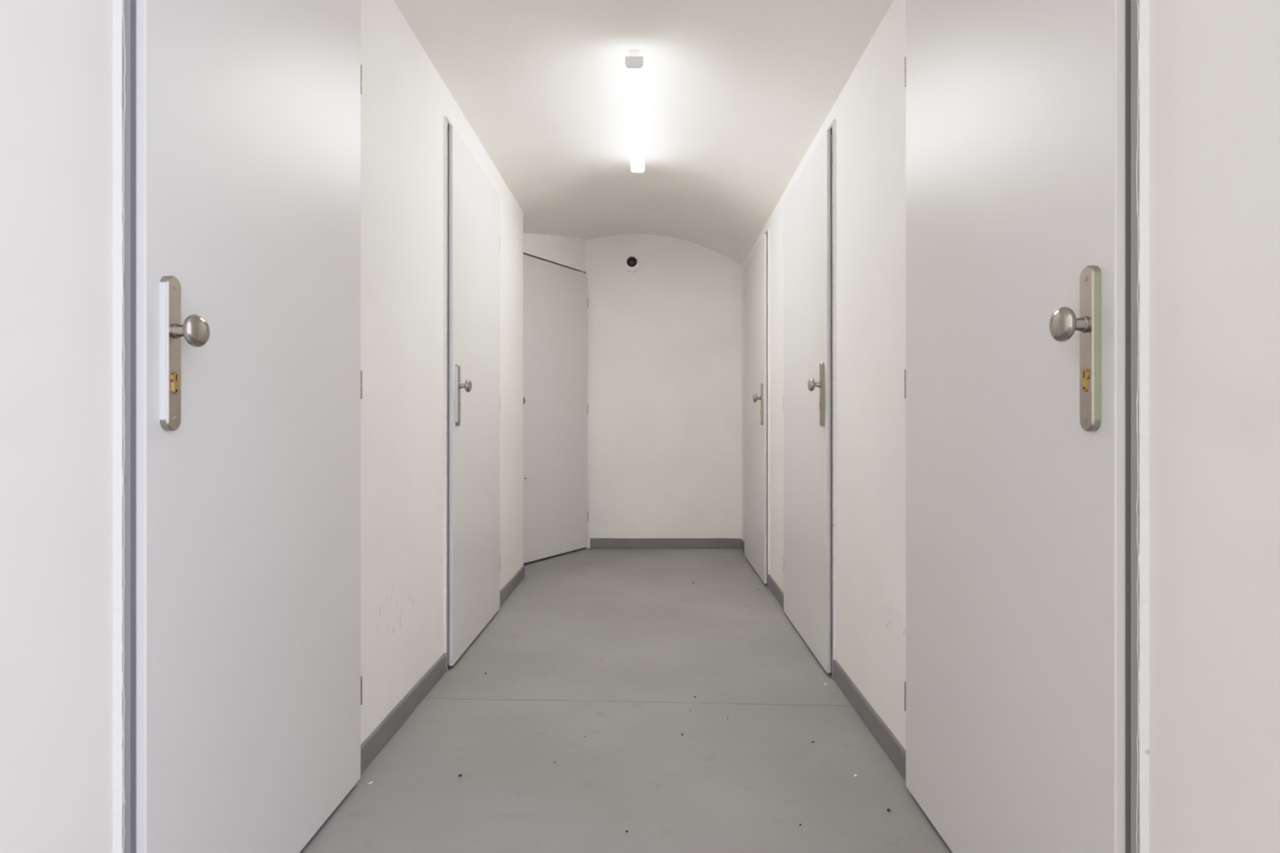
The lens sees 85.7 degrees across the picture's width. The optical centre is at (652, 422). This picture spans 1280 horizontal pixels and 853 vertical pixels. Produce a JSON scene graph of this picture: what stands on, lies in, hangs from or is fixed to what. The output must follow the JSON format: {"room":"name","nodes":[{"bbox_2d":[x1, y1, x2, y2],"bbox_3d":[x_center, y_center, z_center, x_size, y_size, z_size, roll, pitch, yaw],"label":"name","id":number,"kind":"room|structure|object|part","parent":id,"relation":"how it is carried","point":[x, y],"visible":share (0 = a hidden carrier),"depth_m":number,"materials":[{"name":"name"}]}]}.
{"room":"basement corridor","nodes":[
{"label":"basement corridor","id":0,"kind":"room"},
{"bbox_2d":[0,0,523,852],"bbox_3d":[-0.935,-0.172,2.120,0.330,2.184,4.000,0,0,0],"label":"wall","id":1,"kind":"structure","parent":0,"point":[56,325],"depth_m":0.95,"materials":[{"name":"white paint"}]},
{"bbox_2d":[111,0,362,852],"bbox_3d":[-0.767,-0.108,1.384,0.164,2.057,0.802,0,0,0],"label":"door","id":2,"kind":"structure","parent":1,"relation":"in","point":[237,374],"depth_m":1.23,"materials":[{"name":"grey paint"}]},
{"bbox_3d":[-0.804,-0.106,1.385,0.090,2.052,0.791,0,0,0],"label":"frame","id":3,"kind":"part","parent":2,"relation":"part of","materials":[{"name":"grey paint"}]},
{"bbox_3d":[-0.736,-0.106,1.056,0.012,0.237,0.032,0,0,0],"label":"handle plate","id":4,"kind":"part","parent":2,"relation":"part of","materials":[{"name":"silver metal"}]},
{"bbox_3d":[-0.697,-0.141,1.056,0.023,0.050,0.050,0,0,0],"label":"knob","id":5,"kind":"part","parent":2,"relation":"part of","materials":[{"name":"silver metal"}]},
{"bbox_2d":[360,653,445,773],"bbox_3d":[-0.765,0.885,2.164,0.010,0.069,0.762,0,0,0],"label":"baseboard","id":6,"kind":"structure","parent":1,"relation":"attached to","point":[384,732],"depth_m":2.08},
{"bbox_2d":[443,115,500,671],"bbox_3d":[-0.767,-0.108,2.966,0.164,2.057,0.847,0,0,0],"label":"door","id":7,"kind":"structure","parent":1,"relation":"in","point":[471,202],"depth_m":2.81,"materials":[{"name":"grey paint"}]},
{"bbox_3d":[-0.804,-0.106,2.966,0.090,2.052,0.837,0,0,0],"label":"frame","id":8,"kind":"part","parent":7,"relation":"part of","materials":[{"name":"grey paint"}]},
{"bbox_3d":[-0.736,-0.106,2.615,0.012,0.237,0.032,0,0,0],"label":"handle plate","id":9,"kind":"part","parent":7,"relation":"part of","materials":[{"name":"silver metal"}]},
{"bbox_3d":[-0.697,-0.141,2.615,0.023,0.050,0.050,0,0,0],"label":"knob","id":10,"kind":"part","parent":7,"relation":"part of","materials":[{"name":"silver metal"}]},
{"bbox_2d":[499,565,524,606],"bbox_3d":[-0.765,0.885,3.754,0.010,0.069,0.732,0,0,0],"label":"baseboard","id":11,"kind":"structure","parent":1,"relation":"attached to","point":[504,593],"depth_m":3.73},
{"bbox_2d":[523,233,586,272],"bbox_3d":[-0.861,-0.214,4.636,0.200,2.268,1.130,0,0,31],"label":"wall","id":12,"kind":"structure","parent":0,"point":[568,252],"depth_m":4.79,"materials":[{"name":"white paint"}]},
{"bbox_2d":[523,253,588,563],"bbox_3d":[-0.700,-0.093,4.704,0.164,2.027,0.836,0,0,31],"label":"door","id":13,"kind":"structure","parent":12,"relation":"in","point":[556,300],"depth_m":4.70,"materials":[{"name":"grey paint"}]},
{"bbox_2d":[299,547,952,852],"bbox_3d":[-0.150,0.995,2.035,2.900,0.150,6.470,0,0,0],"label":"floor","id":14,"kind":"structure","parent":0,"point":[614,648],"depth_m":1.99,"materials":[{"name":"grey paint"}]},
{"bbox_2d":[393,0,893,265],"bbox_3d":[-0.130,-1.322,2.695,1.980,0.616,5.150,0,0,0],"label":"ceiling","id":15,"kind":"structure","parent":0,"point":[737,93],"depth_m":2.78,"materials":[{"name":"paint"}]},
{"bbox_2d":[624,49,644,172],"bbox_3d":[-0.070,-1.351,3.080,0.069,0.074,1.070,0,0,0],"label":"lamp","id":16,"kind":"object","parent":15,"relation":"attached to","point":[633,63],"visible":1,"depth_m":2.87,"materials":[{"name":"white plastic"}]},
{"bbox_2d":[586,234,742,547],"bbox_3d":[0.090,-0.236,5.170,1.180,2.312,0.200,0,0,0],"label":"wall","id":17,"kind":"structure","parent":0,"point":[664,335],"depth_m":5.07,"materials":[{"name":"white paint"}]},
{"bbox_2d":[624,256,639,271],"bbox_3d":[-0.147,-1.162,5.025,0.108,0.108,0.090,0,0,0],"label":"security camera","id":18,"kind":"object","parent":17,"relation":"attached to","point":[632,263],"visible":1,"depth_m":5.01,"materials":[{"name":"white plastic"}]},
{"bbox_2d":[590,537,741,548],"bbox_3d":[0.098,0.883,5.065,1.106,0.073,0.011,0,0,0],"label":"baseboard","id":19,"kind":"structure","parent":17,"relation":"attached to","point":[595,543],"depth_m":5.06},
{"bbox_2d":[742,0,1279,852],"bbox_3d":[0.760,-0.120,2.595,0.200,2.080,4.950,0,0,0],"label":"wall","id":20,"kind":"structure","parent":0,"point":[1214,188],"depth_m":0.85,"materials":[{"name":"white paint"}]},
{"bbox_2d":[740,538,744,552],"bbox_3d":[0.655,0.886,4.911,0.010,0.068,0.318,0,0,0],"label":"baseboard","id":21,"kind":"structure","parent":20,"relation":"attached to","point":[742,544],"depth_m":4.97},
{"bbox_2d":[744,228,769,586],"bbox_3d":[0.657,-0.086,4.307,0.164,2.012,0.894,0,0,0],"label":"door","id":22,"kind":"structure","parent":20,"relation":"in","point":[757,270],"depth_m":4.12,"materials":[{"name":"grey paint"}]},
{"bbox_3d":[0.587,-0.141,3.932,0.023,0.050,0.050,0,0,0],"label":"knob","id":23,"kind":"part","parent":22,"relation":"part of","materials":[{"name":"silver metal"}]},
{"bbox_3d":[0.626,-0.106,3.932,0.012,0.237,0.032,0,0,0],"label":"handle plate","id":24,"kind":"part","parent":22,"relation":"part of","materials":[{"name":"silver metal"}]},
{"bbox_3d":[0.694,-0.084,4.307,0.090,2.007,0.884,0,0,0],"label":"frame","id":25,"kind":"part","parent":22,"relation":"part of","materials":[{"name":"grey paint"}]},
{"bbox_2d":[768,575,783,608],"bbox_3d":[0.655,0.886,3.600,0.011,0.068,0.523,0,0,0],"label":"baseboard","id":26,"kind":"structure","parent":20,"relation":"attached to","point":[775,588],"depth_m":3.62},
{"bbox_2d":[783,119,836,679],"bbox_3d":[0.657,-0.086,2.906,0.164,2.012,0.871,0,0,0],"label":"door","id":27,"kind":"structure","parent":20,"relation":"in","point":[810,213],"depth_m":2.70,"materials":[{"name":"grey paint"}]},
{"bbox_3d":[0.587,-0.141,2.542,0.023,0.050,0.050,0,0,0],"label":"knob","id":28,"kind":"part","parent":27,"relation":"part of","materials":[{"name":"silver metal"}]},
{"bbox_3d":[0.626,-0.106,2.542,0.012,0.237,0.032,0,0,0],"label":"handle plate","id":29,"kind":"part","parent":27,"relation":"part of","materials":[{"name":"silver metal"}]},
{"bbox_3d":[0.694,-0.084,2.905,0.090,2.007,0.861,0,0,0],"label":"frame","id":30,"kind":"part","parent":27,"relation":"part of","materials":[{"name":"grey paint"}]},
{"bbox_2d":[833,660,906,780],"bbox_3d":[0.655,0.885,2.108,0.010,0.069,0.727,0,0,0],"label":"baseboard","id":31,"kind":"structure","parent":20,"relation":"attached to","point":[895,752],"depth_m":2.04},
{"bbox_2d":[904,0,1149,852],"bbox_3d":[0.657,-0.086,1.331,0.164,2.012,0.832,0,0,0],"label":"door","id":32,"kind":"structure","parent":20,"relation":"in","point":[1027,391],"depth_m":1.15,"materials":[{"name":"grey paint"}]},
{"bbox_3d":[0.587,-0.141,0.987,0.023,0.050,0.050,0,0,0],"label":"knob","id":33,"kind":"part","parent":32,"relation":"part of","materials":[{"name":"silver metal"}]},
{"bbox_3d":[0.626,-0.106,0.987,0.012,0.237,0.032,0,0,0],"label":"handle plate","id":34,"kind":"part","parent":32,"relation":"part of","materials":[{"name":"silver metal"}]},
{"bbox_3d":[0.694,-0.084,1.331,0.090,2.007,0.822,0,0,0],"label":"frame","id":35,"kind":"part","parent":32,"relation":"part of","materials":[{"name":"grey paint"}]}
]}

